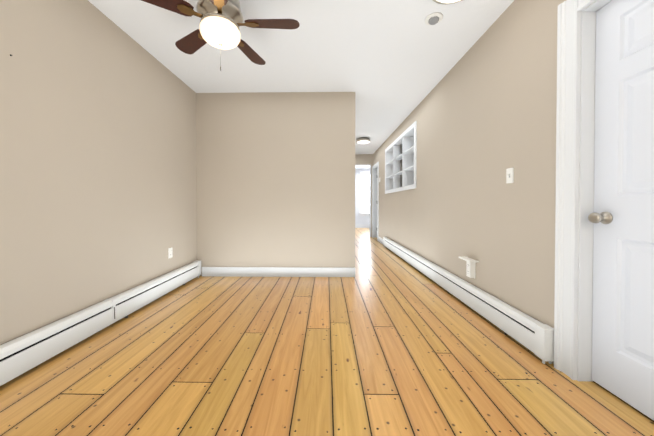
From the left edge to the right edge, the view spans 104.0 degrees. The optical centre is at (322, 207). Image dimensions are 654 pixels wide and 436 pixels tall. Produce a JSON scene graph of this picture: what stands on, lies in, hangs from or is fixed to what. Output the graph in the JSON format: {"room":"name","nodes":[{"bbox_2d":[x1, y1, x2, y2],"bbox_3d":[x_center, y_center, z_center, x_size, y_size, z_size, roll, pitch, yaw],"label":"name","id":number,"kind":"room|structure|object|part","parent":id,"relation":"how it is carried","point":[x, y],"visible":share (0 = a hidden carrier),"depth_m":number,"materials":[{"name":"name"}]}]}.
{"room":"empty living room","nodes":[
{"label":"empty living room","id":0,"kind":"room"},
{"bbox_2d":[0,0,196,344],"bbox_3d":[-1.823,-0.284,1.270,0.130,2.500,4.710,0,1,1],"label":"wall","id":1,"kind":"structure","parent":0,"point":[98,183],"depth_m":1.87,"materials":[{"name":"beige paint"}]},
{"bbox_2d":[168,248,172,258],"bbox_3d":[-1.726,0.517,2.902,0.010,0.114,0.070,0,1,1],"label":"electrical outlet","id":2,"kind":"object","parent":1,"relation":"attached to","point":[170,252],"visible":1,"depth_m":2.90,"materials":[{"name":"white plastic"}]},
{"bbox_2d":[196,92,354,275],"bbox_3d":[-0.638,-0.310,3.540,2.165,2.500,0.130,0,1,1],"label":"wall","id":3,"kind":"structure","parent":0,"point":[275,179],"depth_m":3.47,"materials":[{"name":"beige paint"}]},
{"bbox_2d":[202,267,354,276],"bbox_3d":[-0.602,0.879,3.478,2.090,0.125,0.019,0,1,1],"label":"baseboard","id":4,"kind":"structure","parent":3,"relation":"attached to","point":[281,271],"depth_m":3.47,"materials":[{"name":"white wood"}]},
{"bbox_2d":[88,0,513,167],"bbox_3d":[0.762,-1.625,4.862,5.250,0.100,12.050,0,1,1],"label":"ceiling","id":5,"kind":"structure","parent":0,"point":[391,64],"depth_m":2.49,"materials":[{"name":"white paint"}]},
{"bbox_2d":[141,0,299,70],"bbox_3d":[-0.664,-1.238,1.770,1.009,0.601,1.044,0,1,1],"label":"ceiling fan","id":6,"kind":"object","parent":5,"relation":"hanging from","point":[221,22],"visible":1,"depth_m":1.72,"materials":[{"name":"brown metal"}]},
{"bbox_3d":[-0.705,-1.186,1.766,0.264,0.111,0.264,0,1,1],"label":"glass","id":7,"kind":"part","parent":6,"relation":"part of","materials":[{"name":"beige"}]},
{"bbox_2d":[356,137,369,143],"bbox_3d":[0.938,-1.538,5.880,0.318,0.096,0.328,0,1,1],"label":"ceiling light","id":8,"kind":"object","parent":5,"relation":"attached to","point":[363,140],"visible":1,"depth_m":5.79,"materials":[{"name":"white glass"}]},
{"bbox_2d":[357,141,369,143],"bbox_3d":[0.939,-1.514,5.886,0.290,0.047,0.290,0,1,1],"label":"diffuser","id":9,"kind":"object","parent":8,"relation":"attached to","point":[360,142],"depth_m":5.86,"materials":[{"name":"white glass"}]},
{"bbox_2d":[425,12,442,24],"bbox_3d":[0.908,-1.528,2.086,0.136,0.029,0.136,0,1,1],"label":"smoke detector","id":10,"kind":"object","parent":5,"relation":"attached to","point":[434,18],"visible":1,"depth_m":2.06,"materials":[{"name":"white plastic"}]},
{"bbox_2d":[433,0,462,4],"bbox_3d":[0.884,-1.490,1.661,0.350,0.096,0.360,0,1,1],"label":"ceiling light","id":11,"kind":"object","parent":5,"relation":"attached to","point":[445,2],"visible":1,"depth_m":1.81,"materials":[{"name":"white glass"}]},
{"bbox_2d":[438,0,458,2],"bbox_3d":[0.884,-1.465,1.667,0.318,0.047,0.318,0,1,1],"label":"diffuser","id":12,"kind":"object","parent":11,"relation":"attached to","point":[439,1],"depth_m":1.80,"materials":[{"name":"white glass"}]},
{"bbox_2d":[0,228,653,435],"bbox_3d":[0.762,0.949,4.892,5.250,0.050,12.050,0,1,1],"label":"floor","id":13,"kind":"structure","parent":0,"point":[385,341],"depth_m":1.48,"materials":[{"name":"brown wood"}]},
{"bbox_2d":[0,260,200,385],"bbox_3d":[-1.719,0.855,1.341,0.071,0.221,4.270,0,1,1],"label":"heater","id":14,"kind":"object","parent":13,"relation":"on","point":[25,353],"visible":0.98,"depth_m":1.78,"materials":[{"name":"white metal"}]},
{"bbox_2d":[383,237,553,363],"bbox_3d":[1.419,0.827,3.752,0.071,0.221,4.405,0,1,1],"label":"heater","id":15,"kind":"object","parent":13,"relation":"on","point":[534,336],"visible":0.98,"depth_m":2.06,"materials":[{"name":"white metal"}]},
{"bbox_2d":[355,168,369,223],"bbox_3d":[1.364,-0.393,10.818,3.900,2.500,0.130,0,1,1],"label":"wall","id":16,"kind":"structure","parent":0,"point":[362,219],"depth_m":10.74,"materials":[{"name":"paint"}]},
{"bbox_2d":[355,224,369,227],"bbox_3d":[1.433,0.777,10.756,3.800,0.160,0.017,0,1,1],"label":"baseboard","id":17,"kind":"structure","parent":16,"relation":"attached to","point":[356,225],"depth_m":10.74,"materials":[{"name":"white wood"}]},
{"bbox_2d":[359,171,369,215],"bbox_3d":[2.104,-0.588,10.771,1.140,1.910,0.166,0,1,1],"label":"window","id":18,"kind":"structure","parent":16,"relation":"in","point":[361,193],"depth_m":10.73,"materials":[{"name":"white"}]},
{"bbox_2d":[355,154,372,236],"bbox_3d":[1.385,-0.359,7.807,4.040,2.500,0.130,0,1,1],"label":"wall","id":19,"kind":"structure","parent":0,"point":[363,159],"depth_m":7.73,"materials":[{"name":"beige paint"}]},
{"bbox_2d":[355,165,370,236],"bbox_3d":[1.052,-0.204,7.814,0.835,2.190,0.132,0,1,1],"label":"trim","id":20,"kind":"structure","parent":19,"relation":"attached to","point":[370,194],"depth_m":7.75,"materials":[{"name":"white wood"}]},
{"bbox_2d":[400,144,401,186],"bbox_3d":[2.428,-0.330,5.235,1.630,2.500,0.120,0,1,1],"label":"wall","id":21,"kind":"structure","parent":0,"point":[401,166],"depth_m":5.22,"materials":[{"name":"grey paint"}]},
{"bbox_2d":[373,0,565,363],"bbox_3d":[1.516,-0.307,3.300,0.130,2.500,8.880,0,1,1],"label":"wall","id":22,"kind":"structure","parent":0,"point":[483,113],"depth_m":2.13,"materials":[{"name":"beige paint"}]},
{"bbox_2d":[372,162,378,240],"bbox_3d":[1.567,-0.168,7.282,0.160,2.130,0.856,0,1,1],"label":"door frame","id":23,"kind":"structure","parent":22,"relation":"attached to","point":[375,165],"depth_m":7.61,"materials":[{"name":"white wood"}]},
{"bbox_2d":[385,121,416,193],"bbox_3d":[1.600,-0.834,5.008,0.278,1.045,2.080,0,1,1],"label":"cubby shelf","id":24,"kind":"object","parent":22,"relation":"attached to","point":[407,138],"visible":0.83,"depth_m":4.67,"materials":[{"name":"white wood"}]},
{"bbox_2d":[459,256,478,277],"bbox_3d":[1.392,0.577,2.437,0.088,0.182,0.196,0,1,1],"label":"outlet","id":25,"kind":"object","parent":22,"relation":"attached to","point":[470,268],"visible":1,"depth_m":2.40,"materials":[{"name":"white plastic"}]},
{"bbox_2d":[506,167,513,183],"bbox_3d":[1.417,-0.242,1.942,0.022,0.114,0.070,0,1,1],"label":"switch plate","id":26,"kind":"object","parent":22,"relation":"attached to","point":[509,175],"visible":1,"depth_m":1.93,"materials":[{"name":"white plastic"}]},
{"bbox_2d":[554,0,611,380],"bbox_3d":[1.463,-0.109,0.998,0.159,2.156,1.060,0,1,1],"label":"door frame","id":27,"kind":"structure","parent":22,"relation":"attached to","point":[567,175],"depth_m":1.42,"materials":[{"name":"white wood"}]},
{"bbox_2d":[592,0,653,419],"bbox_3d":[1.500,-0.052,0.998,0.035,2.018,0.810,0,1,1],"label":"door","id":28,"kind":"structure","parent":22,"relation":"in","point":[623,316],"depth_m":1.26,"materials":[{"name":"white wood"}]},
{"bbox_2d":[588,212,612,223],"bbox_3d":[1.452,0.055,1.343,0.074,0.066,0.066,0,1,1],"label":"door knob","id":29,"kind":"object","parent":28,"relation":"attached to","point":[604,217],"depth_m":1.33,"materials":[{"name":"silver metal"}]},
{"label":"outside","id":30,"kind":"structure","parent":0,"visible":0},
{"bbox_2d":[363,175,369,211],"bbox_3d":[2.113,-0.649,11.338,3.900,4.000,0.001,0,1,1],"label":"sky","id":31,"kind":"structure","parent":30,"point":[366,189],"depth_m":11.34,"materials":[{"name":"white"}]}
]}

